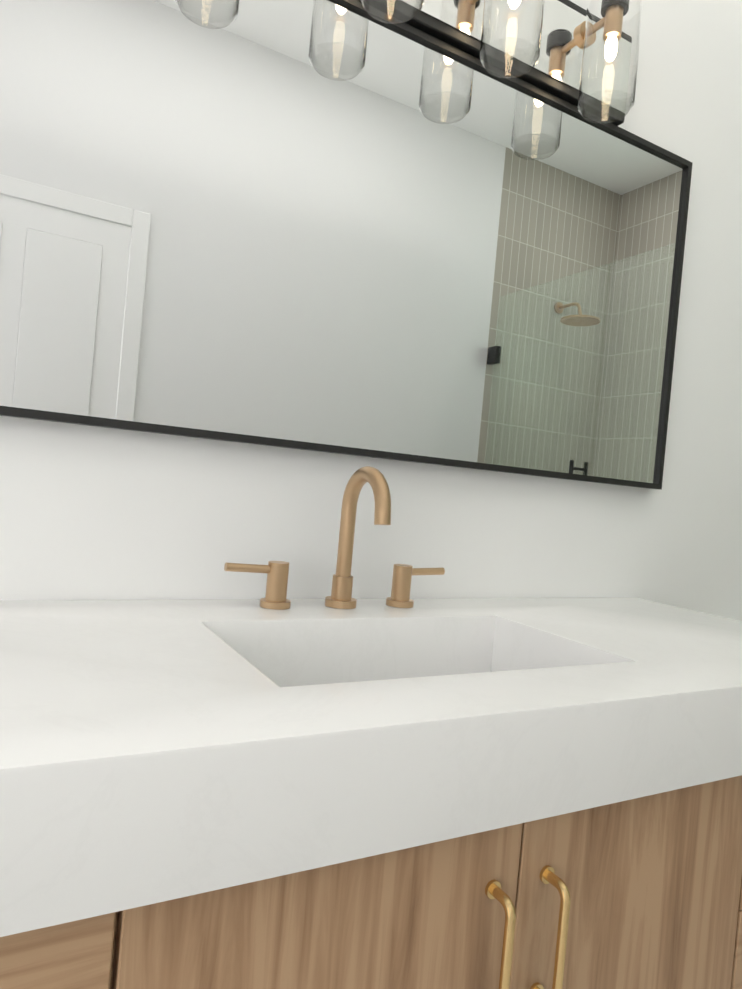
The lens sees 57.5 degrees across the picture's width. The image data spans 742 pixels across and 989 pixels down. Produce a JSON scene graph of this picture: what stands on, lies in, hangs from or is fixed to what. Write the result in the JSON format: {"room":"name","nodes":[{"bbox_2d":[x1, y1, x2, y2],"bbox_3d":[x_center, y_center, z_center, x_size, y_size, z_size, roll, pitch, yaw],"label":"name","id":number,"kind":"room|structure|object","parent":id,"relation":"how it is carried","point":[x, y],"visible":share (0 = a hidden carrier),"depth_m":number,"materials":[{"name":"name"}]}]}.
{"room":"bathroom","nodes":[
{"label":"bathroom","id":0,"kind":"room"},
{"bbox_2d":[0,0,741,620],"bbox_3d":[0.162,-0.392,1.366,5.070,2.970,0.150,5,1,-29],"label":"wall","id":1,"kind":"structure","parent":0,"point":[90,512],"depth_m":1.34,"materials":[{"name":"white paint"}]},
{"bbox_2d":[0,0,692,489],"bbox_3d":[-0.034,-0.443,1.149,1.670,0.747,0.027,5,1,-29],"label":"mirror","id":2,"kind":"object","parent":1,"relation":"attached to","point":[344,226],"visible":0.88,"depth_m":1.12,"materials":[{"name":"black mirror"}]},
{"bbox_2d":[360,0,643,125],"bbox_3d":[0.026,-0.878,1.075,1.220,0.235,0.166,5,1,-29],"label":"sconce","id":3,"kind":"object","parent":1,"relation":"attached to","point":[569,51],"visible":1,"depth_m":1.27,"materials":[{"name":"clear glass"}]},
{"bbox_3d":[0.525,1.173,0.491,5.070,0.060,2.200,5,1,-29],"label":"floor","id":4,"kind":"structure","parent":0,"visible":0},
{"bbox_2d":[0,598,741,988],"bbox_3d":[0.005,0.641,0.921,1.634,0.895,0.581,5,1,-29],"label":"bathroom vanity","id":5,"kind":"object","parent":4,"relation":"on","point":[422,794],"visible":1,"depth_m":0.65,"materials":[{"name":"white stone"}]},
{"bbox_2d":[224,466,444,609],"bbox_3d":[-0.016,0.071,1.073,0.400,0.232,0.151,5,1,-29],"label":"faucet","id":6,"kind":"object","parent":5,"relation":"on","point":[277,572],"visible":1,"depth_m":1.10,"materials":[{"name":"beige metal"}]}
]}

